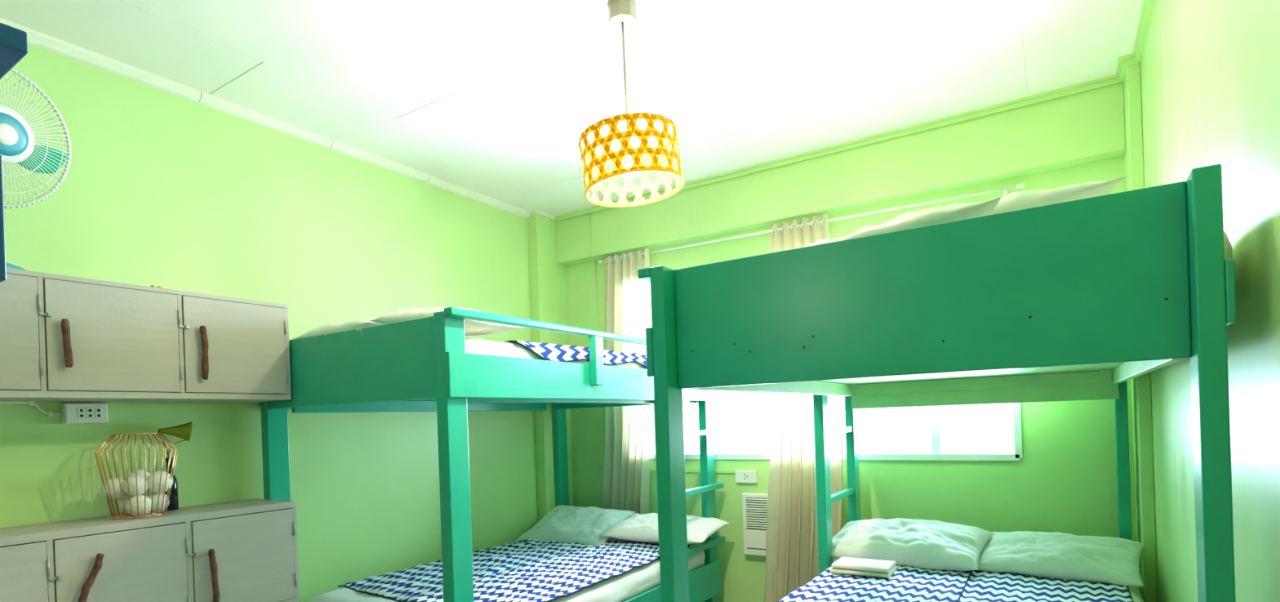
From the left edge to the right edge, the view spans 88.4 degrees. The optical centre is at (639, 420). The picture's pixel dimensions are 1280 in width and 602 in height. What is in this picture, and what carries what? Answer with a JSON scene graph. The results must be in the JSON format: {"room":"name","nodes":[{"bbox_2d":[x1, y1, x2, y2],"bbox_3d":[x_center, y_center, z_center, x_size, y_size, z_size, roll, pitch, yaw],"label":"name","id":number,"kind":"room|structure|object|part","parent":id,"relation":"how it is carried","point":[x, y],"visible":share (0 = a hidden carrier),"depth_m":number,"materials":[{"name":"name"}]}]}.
{"room":"dormitory","nodes":[
{"label":"dormitory","id":0,"kind":"room"},
{"bbox_2d":[0,43,537,601],"bbox_3d":[-2.377,-0.022,2.268,0.120,2.800,6.710,-2,0,33],"label":"wall","id":1,"kind":"structure","parent":0,"point":[159,188],"depth_m":3.12,"materials":[{"name":"paint"}]},
{"bbox_2d":[0,401,62,416],"bbox_3d":[-2.335,-0.041,2.209,0.015,0.060,0.617,-2,0,33],"label":"power cable","id":2,"kind":"object","parent":1,"relation":"attached to","point":[30,403],"visible":0.84,"depth_m":2.41,"materials":[{"name":"white plastic"}]},
{"bbox_2d":[61,402,107,423],"bbox_3d":[-2.120,-0.028,2.518,0.045,0.077,0.132,-2,0,33],"label":"wall socket","id":3,"kind":"object","parent":1,"relation":"attached to","point":[72,412],"visible":1,"depth_m":2.50,"materials":[{"name":"white plastic"}]},
{"bbox_2d":[0,267,291,402],"bbox_3d":[-2.001,-0.285,2.430,0.355,0.417,1.278,-2,0,33],"label":"upper cabinet","id":4,"kind":"object","parent":1,"relation":"attached to","point":[64,338],"visible":1,"depth_m":2.40,"materials":[{"name":"grey paint"}]},
{"bbox_3d":[-2.105,-0.283,2.016,0.022,0.372,0.400,-2,0,33],"label":"door","id":5,"kind":"part","parent":4,"relation":"part of","materials":[{"name":"grey paint"}]},
{"bbox_2d":[0,67,72,270],"bbox_3d":[-2.115,-0.792,2.098,0.477,0.607,0.436,-2,0,33],"label":"desk fan","id":6,"kind":"object","parent":4,"relation":"on","point":[17,145],"visible":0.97,"depth_m":2.08,"materials":[{"name":"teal plastic"}]},
{"bbox_2d":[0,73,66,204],"bbox_3d":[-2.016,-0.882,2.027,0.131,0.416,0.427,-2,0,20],"label":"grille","id":7,"kind":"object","parent":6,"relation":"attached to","point":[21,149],"depth_m":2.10,"materials":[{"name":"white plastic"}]},
{"bbox_2d":[0,67,72,208],"bbox_3d":[-1.988,-0.883,2.014,0.167,0.434,0.436,-2,0,33],"label":"grille","id":8,"kind":"object","parent":6,"relation":"attached to","point":[17,145],"depth_m":2.08,"materials":[{"name":"white plastic"}]},
{"bbox_3d":[-1.958,-0.851,2.129,0.055,0.077,0.160,-2,0,20],"label":"blade","id":9,"kind":"part","parent":6,"relation":"part of","materials":[{"name":"teal plastic"}]},
{"bbox_3d":[-1.938,-0.261,2.226,0.032,0.162,0.029,-2,0,33],"label":"handle","id":10,"kind":"part","parent":4,"relation":"part of","materials":[{"name":"brown wood"}]},
{"bbox_3d":[-1.882,-0.291,2.366,0.022,0.372,0.391,-2,0,33],"label":"door","id":11,"kind":"part","parent":4,"relation":"part of","materials":[{"name":"grey paint"}]},
{"bbox_2d":[156,285,169,288],"bbox_3d":[-1.828,-0.507,2.527,0.024,0.019,0.054,-2,0,33],"label":"plastic toy","id":12,"kind":"object","parent":4,"relation":"on","point":[160,286],"visible":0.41,"depth_m":2.52,"materials":[{"name":"yellow plastic"}]},
{"bbox_3d":[-1.710,-0.266,2.584,0.032,0.210,0.028,-2,0,33],"label":"handle","id":13,"kind":"part","parent":4,"relation":"part of","materials":[{"name":"brown wood"}]},
{"bbox_3d":[-1.661,-0.299,2.713,0.022,0.372,0.391,-2,0,33],"label":"door","id":14,"kind":"part","parent":4,"relation":"part of","materials":[{"name":"grey paint"}]},
{"bbox_2d":[0,497,298,601],"bbox_3d":[-1.970,0.588,2.433,0.356,0.437,1.282,-2,0,33],"label":"lower cabinet","id":15,"kind":"object","parent":1,"relation":"attached to","point":[244,550],"visible":1,"depth_m":2.47,"materials":[{"name":"grey paint"}]},
{"bbox_3d":[-2.075,0.598,2.017,0.022,0.388,0.400,-2,0,33],"label":"door","id":16,"kind":"part","parent":15,"relation":"part of","materials":[{"name":"grey paint"}]},
{"bbox_3d":[-1.888,0.561,2.262,0.032,0.204,0.082,-2,0,33],"label":"handle","id":17,"kind":"part","parent":15,"relation":"part of","materials":[{"name":"brown wood"}]},
{"bbox_3d":[-1.851,0.590,2.368,0.022,0.388,0.389,-2,0,33],"label":"door","id":18,"kind":"part","parent":15,"relation":"part of","materials":[{"name":"grey paint"}]},
{"bbox_2d":[93,431,178,518],"bbox_3d":[-1.933,0.206,2.539,0.259,0.316,0.260,-2,0,33],"label":"wire basket","id":19,"kind":"object","parent":15,"relation":"on","point":[123,515],"visible":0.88,"depth_m":2.49,"materials":[{"name":"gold metal"}]},
{"bbox_2d":[102,477,126,498],"bbox_3d":[-1.986,0.256,2.494,0.079,0.080,0.079,-2,0,33],"label":"yarn ball","id":20,"kind":"object","parent":19,"relation":"in","point":[116,481],"visible":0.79,"depth_m":2.47,"materials":[{"name":"white fabric"}]},
{"bbox_2d":[117,493,133,513],"bbox_3d":[-1.972,0.321,2.552,0.080,0.081,0.080,-2,0,33],"label":"yarn ball","id":21,"kind":"object","parent":19,"relation":"in","point":[126,497],"visible":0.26,"depth_m":2.52,"materials":[{"name":"white fabric"}]},
{"bbox_2d":[122,475,148,495],"bbox_3d":[-1.917,0.247,2.503,0.077,0.078,0.078,-2,0,33],"label":"yarn ball","id":22,"kind":"object","parent":19,"relation":"in","point":[131,479],"visible":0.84,"depth_m":2.48,"materials":[{"name":"white fabric"}]},
{"bbox_2d":[125,469,150,488],"bbox_3d":[-1.957,0.235,2.574,0.085,0.086,0.085,-2,0,33],"label":"yarn ball","id":23,"kind":"object","parent":19,"relation":"in","point":[140,472],"visible":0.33,"depth_m":2.56,"materials":[{"name":"white fabric"}]},
{"bbox_2d":[125,494,151,515],"bbox_3d":[-1.902,0.323,2.503,0.083,0.082,0.082,-2,0,33],"label":"yarn ball","id":24,"kind":"object","parent":19,"relation":"in","point":[140,497],"visible":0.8,"depth_m":2.48,"materials":[{"name":"white fabric"}]},
{"bbox_2d":[146,491,169,512],"bbox_3d":[-1.889,0.319,2.574,0.083,0.082,0.082,-2,0,33],"label":"yarn ball","id":25,"kind":"object","parent":19,"relation":"in","point":[155,495],"visible":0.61,"depth_m":2.55,"materials":[{"name":"white fabric"}]},
{"bbox_2d":[146,470,173,492],"bbox_3d":[-1.869,0.238,2.564,0.084,0.086,0.086,-2,0,33],"label":"yarn ball","id":26,"kind":"object","parent":19,"relation":"in","point":[157,473],"visible":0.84,"depth_m":2.54,"materials":[{"name":"white fabric"}]},
{"bbox_2d":[163,457,178,510],"bbox_3d":[-1.940,0.260,2.720,0.052,0.216,0.052,-2,0,33],"label":"bottle","id":27,"kind":"object","parent":15,"relation":"on","point":[174,500],"visible":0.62,"depth_m":2.71,"materials":[{"name":"black glass"}]},
{"bbox_2d":[157,421,192,457],"bbox_3d":[-1.911,0.101,2.717,0.072,0.192,0.130,-2,0,33],"label":"dried flower","id":28,"kind":"object","parent":27,"relation":"in","point":[184,431],"visible":0.94,"depth_m":2.72,"materials":[{"name":"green plant"}]},
{"bbox_3d":[-1.945,0.119,2.695,0.017,0.160,0.054,-2,0,13],"label":"stem","id":29,"kind":"part","parent":28,"relation":"part of","materials":[{"name":"green plant"}]},
{"bbox_3d":[-1.676,0.616,2.591,0.033,0.227,0.035,-2,0,33],"label":"handle","id":30,"kind":"part","parent":15,"relation":"part of","materials":[{"name":"brown wood"}]},
{"bbox_3d":[-1.627,0.582,2.720,0.022,0.388,0.393,-2,0,33],"label":"door","id":31,"kind":"part","parent":15,"relation":"part of","materials":[{"name":"grey paint"}]},
{"bbox_2d":[0,17,529,218],"bbox_3d":[-2.443,-1.400,2.092,0.034,0.042,6.157,-2,0,33],"label":"trim","id":32,"kind":"structure","parent":1,"relation":"attached to","point":[40,40],"depth_m":3.00,"materials":[{"name":"white paint"}]},
{"bbox_2d":[529,209,555,220],"bbox_3d":[0.702,-1.519,3.852,3.450,0.022,0.214,-2,0,33],"label":"trim","id":33,"kind":"structure","parent":1,"relation":"attached to","point":[533,212],"depth_m":4.69,"materials":[{"name":"green paint"}]},
{"bbox_2d":[119,0,1028,182],"bbox_3d":[-0.534,-1.485,2.221,3.034,0.001,4.230,-2,0,33],"label":"trim","id":34,"kind":"structure","parent":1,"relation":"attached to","point":[119,0],"depth_m":2.73,"materials":[{"name":"white paint"}]},
{"bbox_2d":[528,213,573,520],"bbox_3d":[-0.637,-0.085,4.810,0.084,2.800,0.310,-2,0,33],"label":"column","id":35,"kind":"structure","parent":0,"point":[548,284],"depth_m":4.70,"materials":[{"name":"paint"}]},
{"bbox_2d":[0,0,1142,216],"bbox_3d":[-0.903,-1.522,1.293,3.737,0.100,6.710,-2,0,33],"label":"ceiling","id":36,"kind":"structure","parent":0,"point":[342,71],"depth_m":2.78,"materials":[{"name":"white paint"}]},
{"bbox_2d":[578,0,684,207],"bbox_3d":[-0.038,-1.158,2.380,0.376,0.689,0.371,-2,0,33],"label":"pendant lamp","id":37,"kind":"object","parent":36,"relation":"hanging from","point":[622,15],"visible":1,"depth_m":2.30,"materials":[{"name":"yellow wicker"}]},
{"bbox_3d":[-0.051,-1.215,2.379,0.017,0.455,0.009,-2,0,-2],"label":"cord","id":38,"kind":"part","parent":37,"relation":"part of","materials":[{"name":"white plastic"}]},
{"bbox_3d":[-0.030,-0.916,2.380,0.066,0.076,0.066,-2,0,33],"label":"bulb","id":39,"kind":"part","parent":37,"relation":"part of","materials":[{"name":"white glass"}]},
{"bbox_2d":[555,81,1125,266],"bbox_3d":[0.830,-1.366,3.966,3.366,0.337,0.108,-2,0,33],"label":"beam","id":40,"kind":"structure","parent":0,"point":[1086,126],"depth_m":3.61,"materials":[{"name":"paint"}]},
{"bbox_2d":[565,155,1136,601],"bbox_3d":[0.917,-0.137,4.074,3.497,2.800,0.120,-2,0,33],"label":"wall","id":41,"kind":"structure","parent":0,"point":[1064,481],"depth_m":3.55,"materials":[{"name":"paint"}]},
{"bbox_2d":[589,213,604,473],"bbox_3d":[-0.301,-0.286,4.708,0.012,2.380,0.123,-2,0,11],"label":"trim","id":42,"kind":"structure","parent":41,"relation":"attached to","point":[589,213],"depth_m":4.76,"materials":[{"name":"paint"}]},
{"bbox_2d":[649,467,736,472],"bbox_3d":[0.320,0.333,4.386,0.705,0.024,0.012,-2,0,33],"label":"trim","id":43,"kind":"structure","parent":41,"relation":"attached to","point":[651,469],"depth_m":4.34,"materials":[{"name":"paint"}]},
{"bbox_2d":[735,469,758,483],"bbox_3d":[0.671,0.352,4.152,0.143,0.080,0.031,-2,0,33],"label":"wall socket","id":44,"kind":"object","parent":41,"relation":"attached to","point":[741,475],"visible":1,"depth_m":4.14,"materials":[{"name":"white plastic"}]},
{"bbox_2d":[742,492,768,555],"bbox_3d":[0.840,0.641,4.036,0.440,0.386,0.057,-2,0,33],"label":"air conditioner","id":45,"kind":"object","parent":41,"relation":"attached to","point":[754,504],"visible":0.45,"depth_m":4.09,"materials":[{"name":"white plastic"}]},
{"bbox_2d":[746,497,767,529],"bbox_3d":[0.826,0.573,4.018,0.380,0.197,0.014,-2,0,33],"label":"grille","id":46,"kind":"object","parent":45,"relation":"attached to","point":[756,507],"depth_m":4.08,"materials":[{"name":"white plastic"}]},
{"bbox_2d":[598,182,1024,263],"bbox_3d":[0.823,-1.134,3.993,2.613,0.094,0.078,-2,0,33],"label":"curtain rod","id":47,"kind":"object","parent":41,"relation":"attached to","point":[1006,189],"visible":0.73,"depth_m":3.69,"materials":[{"name":"white plastic"}]},
{"bbox_2d":[601,248,649,537],"bbox_3d":[-0.125,0.043,4.606,0.556,2.390,0.082,-2,0,33],"label":"curtain","id":48,"kind":"object","parent":47,"relation":"hanging from","point":[626,468],"visible":0.65,"depth_m":4.57,"materials":[{"name":"fabric"}]},
{"bbox_2d":[764,213,843,601],"bbox_3d":[0.942,0.009,3.869,0.509,2.388,0.127,-2,0,33],"label":"curtain","id":49,"kind":"object","parent":47,"relation":"hanging from","point":[792,549],"visible":0.57,"depth_m":3.89,"materials":[{"name":"fabric"}]},
{"bbox_2d":[648,281,1022,460],"bbox_3d":[0.939,-0.384,4.038,2.406,1.241,0.118,-2,0,33],"label":"window","id":50,"kind":"structure","parent":41,"relation":"in","point":[935,415],"depth_m":3.61,"materials":[{"name":"metal"}]},
{"bbox_2d":[1123,62,1158,601],"bbox_3d":[2.262,-0.181,2.975,0.047,2.800,0.285,-2,0,33],"label":"column","id":51,"kind":"structure","parent":0,"point":[1134,152],"depth_m":2.86,"materials":[{"name":"paint"}]},
{"bbox_2d":[1140,0,1279,601],"bbox_3d":[0.671,-0.123,0.323,0.120,2.800,6.710,-2,0,33],"label":"wall","id":52,"kind":"structure","parent":0,"point":[1210,69],"depth_m":1.46,"materials":[{"name":"green paint"}]},
{"bbox_2d":[553,0,1155,221],"bbox_3d":[-0.892,-1.455,1.217,3.400,0.034,6.350,-2,0,33],"label":"trim","id":53,"kind":"structure","parent":52,"relation":"attached to","point":[1147,8],"depth_m":3.38,"materials":[{"name":"paint"}]},
{"bbox_3d":[-0.804,1.376,1.297,3.737,0.100,6.710,-2,0,33],"label":"floor","id":54,"kind":"structure","parent":0,"visible":0},
{"bbox_2d":[0,22,27,282],"bbox_3d":[-1.697,0.498,0.180,1.318,1.719,2.020,-2,0,33],"label":"bunk bed","id":55,"kind":"object","parent":54,"relation":"on","point":[13,41],"visible":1,"depth_m":0.68,"materials":[{"name":"blue paint"}]},
{"bbox_3d":[-1.221,-0.366,-0.144,0.118,0.023,2.020,-2,0,33],"label":"guard rail","id":56,"kind":"part","parent":55,"relation":"part of","materials":[{"name":"blue paint"}]},
{"bbox_2d":[258,306,725,601],"bbox_3d":[-0.601,0.454,3.595,1.324,1.724,2.171,-2,0,33],"label":"bunk bed","id":57,"kind":"object","parent":54,"relation":"on","point":[423,364],"visible":0.67,"depth_m":2.72,"materials":[{"name":"green paint"}]},
{"bbox_3d":[-1.679,0.498,3.058,0.055,1.710,0.097,-2,0,33],"label":"post","id":58,"kind":"part","parent":57,"relation":"part of","materials":[{"name":"green paint"}]},
{"bbox_3d":[-1.214,-0.218,2.712,1.139,0.298,0.022,-2,0,33],"label":"foot panel","id":59,"kind":"part","parent":57,"relation":"part of","materials":[{"name":"green paint"}]},
{"bbox_3d":[-0.671,0.463,2.415,0.057,1.714,0.097,-2,0,33],"label":"post","id":60,"kind":"part","parent":57,"relation":"part of","materials":[{"name":"green paint"}]},
{"bbox_2d":[308,537,705,601],"bbox_3d":[-0.584,0.865,3.571,1.182,0.174,1.929,-2,0,33],"label":"mattress","id":61,"kind":"object","parent":57,"relation":"on","point":[620,588],"visible":0.23,"depth_m":3.22,"materials":[{"name":"white fabric"}]},
{"bbox_2d":[337,537,608,601],"bbox_3d":[-0.843,0.786,3.687,0.636,0.025,1.560,-2,0,33],"label":"blanket","id":62,"kind":"object","parent":61,"relation":"on","point":[397,585],"visible":0.68,"depth_m":3.51,"materials":[{"name":"blue fabric"}]},
{"bbox_2d":[515,504,635,544],"bbox_3d":[-0.430,0.697,4.395,0.701,0.218,0.426,-2,0,33],"label":"pillow","id":63,"kind":"object","parent":62,"relation":"on","point":[564,523],"visible":0.79,"depth_m":4.31,"materials":[{"name":"white fabric"}]},
{"bbox_2d":[400,539,689,601],"bbox_3d":[-0.374,0.765,3.402,0.617,0.025,1.584,-2,0,33],"label":"blanket","id":64,"kind":"object","parent":61,"relation":"on","point":[547,580],"visible":0.87,"depth_m":3.28,"materials":[{"name":"blue fabric"}]},
{"bbox_2d":[599,512,729,543],"bbox_3d":[0.146,0.654,4.073,0.728,0.157,0.411,-2,0,33],"label":"pillow","id":65,"kind":"object","parent":64,"relation":"on","point":[635,526],"visible":0.76,"depth_m":3.98,"materials":[{"name":"white fabric"}]},
{"bbox_3d":[-0.269,-0.404,2.998,0.042,0.030,1.554,-2,0,33],"label":"guard rail","id":66,"kind":"part","parent":57,"relation":"part of","materials":[{"name":"green paint"}]},
{"bbox_2d":[464,337,647,368],"bbox_3d":[-0.632,-0.240,3.567,1.168,0.172,1.908,-2,0,33],"label":"mattress","id":67,"kind":"object","parent":57,"relation":"on","point":[473,345],"visible":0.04,"depth_m":2.64,"materials":[{"name":"white fabric"}]},
{"bbox_2d":[291,316,382,339],"bbox_3d":[-1.300,-0.414,3.090,0.600,0.120,0.360,-2,0,33],"label":"pillow","id":68,"kind":"object","parent":67,"relation":"on","point":[328,328],"visible":0.33,"depth_m":2.93,"materials":[{"name":"white fabric"}]},
{"bbox_2d":[368,306,524,335],"bbox_3d":[-0.811,-0.419,2.778,0.538,0.130,0.360,-2,0,29],"label":"pillow","id":69,"kind":"object","parent":67,"relation":"on","point":[472,327],"visible":0.38,"depth_m":2.69,"materials":[{"name":"white fabric"}]},
{"bbox_2d":[505,340,647,367],"bbox_3d":[-0.553,-0.293,3.610,1.108,0.092,1.511,-2,0,33],"label":"blanket","id":70,"kind":"object","parent":67,"relation":"on","point":[547,351],"visible":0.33,"depth_m":2.98,"materials":[{"name":"blue fabric"}]},
{"bbox_3d":[-0.564,0.461,4.764,0.042,1.704,0.100,-2,0,33],"label":"post","id":71,"kind":"part","parent":57,"relation":"part of","materials":[{"name":"green paint"}]},
{"bbox_3d":[-0.135,-0.251,4.402,1.162,0.310,0.020,-2,0,33],"label":"head panel","id":72,"kind":"part","parent":57,"relation":"part of","materials":[{"name":"green paint"}]},
{"bbox_3d":[0.427,0.428,4.132,0.050,1.704,0.100,-2,0,33],"label":"post","id":73,"kind":"part","parent":57,"relation":"part of","materials":[{"name":"green paint"}]},
{"bbox_2d":[637,164,1236,601],"bbox_3d":[1.146,0.383,2.499,1.349,1.749,2.128,-2,0,33],"label":"bunk bed","id":74,"kind":"object","parent":54,"relation":"on","point":[1080,299],"visible":0.92,"depth_m":1.59,"materials":[{"name":"green paint"}]},
{"bbox_3d":[0.426,-0.452,2.599,0.042,0.030,1.554,-2,0,33],"label":"guard rail","id":75,"kind":"part","parent":74,"relation":"part of","materials":[{"name":"green paint"}]},
{"bbox_3d":[0.102,0.421,1.966,0.045,1.746,0.096,-2,0,33],"label":"post","id":76,"kind":"part","parent":74,"relation":"part of","materials":[{"name":"green paint"}]},
{"bbox_3d":[1.192,0.390,3.670,0.044,1.730,0.095,-2,0,33],"label":"post","id":77,"kind":"part","parent":74,"relation":"part of","materials":[{"name":"green paint"}]},
{"bbox_3d":[0.613,-0.289,1.656,1.187,0.356,0.022,-2,0,33],"label":"foot panel","id":78,"kind":"part","parent":74,"relation":"part of","materials":[{"name":"green paint"}]},
{"bbox_3d":[1.655,-0.293,3.290,1.187,0.424,0.020,-2,0,33],"label":"head panel","id":79,"kind":"part","parent":74,"relation":"part of","materials":[{"name":"green paint"}]},
{"bbox_3d":[2.216,0.356,3.017,0.046,1.730,0.095,-2,0,33],"label":"post","id":80,"kind":"part","parent":74,"relation":"part of","materials":[{"name":"green paint"}]},
{"bbox_2d":[1128,585,1143,601],"bbox_3d":[1.196,0.788,2.475,1.234,0.208,1.919,-2,0,33],"label":"mattress","id":81,"kind":"object","parent":74,"relation":"on","point":[1134,589],"visible":0.04,"depth_m":2.62,"materials":[{"name":"fabric"}]},
{"bbox_2d":[777,564,972,601],"bbox_3d":[0.871,0.686,2.535,0.642,0.020,1.416,-2,0,33],"label":"blanket","id":82,"kind":"object","parent":81,"relation":"on","point":[907,583],"visible":0.7,"depth_m":2.68,"materials":[{"name":"blue fabric"}]},
{"bbox_2d":[830,555,897,577],"bbox_3d":[1.001,0.655,2.948,0.250,0.043,0.179,-2,0,33],"label":"folded towel","id":83,"kind":"object","parent":82,"relation":"on","point":[883,568],"visible":1,"depth_m":2.90,"materials":[{"name":"white fabric"}]},
{"bbox_2d":[817,517,994,570],"bbox_3d":[1.286,0.583,3.203,0.720,0.200,0.430,-2,0,37],"label":"pillow","id":84,"kind":"object","parent":81,"relation":"on","point":[926,544],"visible":0.91,"depth_m":3.08,"materials":[{"name":"white fabric"}]},
{"bbox_2d":[955,569,1133,601],"bbox_3d":[1.362,0.679,2.244,0.585,0.019,1.475,-2,0,33],"label":"blanket","id":85,"kind":"object","parent":81,"relation":"on","point":[981,585],"visible":0.73,"depth_m":2.59,"materials":[{"name":"blue fabric"}]},
{"bbox_2d":[977,530,1144,586],"bbox_3d":[1.845,0.591,2.917,0.620,0.173,0.430,-2,0,38],"label":"pillow","id":86,"kind":"object","parent":85,"relation":"on","point":[1055,554],"visible":0.95,"depth_m":2.81,"materials":[{"name":"white fabric"}]},
{"bbox_3d":[1.141,0.385,1.303,0.044,1.749,0.096,-2,0,33],"label":"post","id":87,"kind":"part","parent":74,"relation":"part of","materials":[{"name":"green paint"}]},
{"bbox_2d":[1223,231,1232,260],"bbox_3d":[1.154,-0.328,2.451,1.312,0.231,1.870,-2,0,33],"label":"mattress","id":88,"kind":"object","parent":74,"relation":"on","point":[1228,246],"visible":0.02,"depth_m":1.36,"materials":[{"name":"white fabric"}]},
{"bbox_2d":[804,196,1000,247],"bbox_3d":[0.699,-0.499,1.903,0.594,0.137,0.400,-2,0,27],"label":"pillow","id":89,"kind":"object","parent":88,"relation":"on","point":[956,211],"visible":0.24,"depth_m":1.69,"materials":[{"name":"white fabric"}]},
{"bbox_2d":[991,177,1125,214],"bbox_3d":[1.048,-0.562,1.857,0.457,0.122,0.400,-2,0,26],"label":"pillow","id":90,"kind":"object","parent":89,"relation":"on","point":[1014,201],"visible":0.19,"depth_m":1.66,"materials":[{"name":"white fabric"}]}
]}

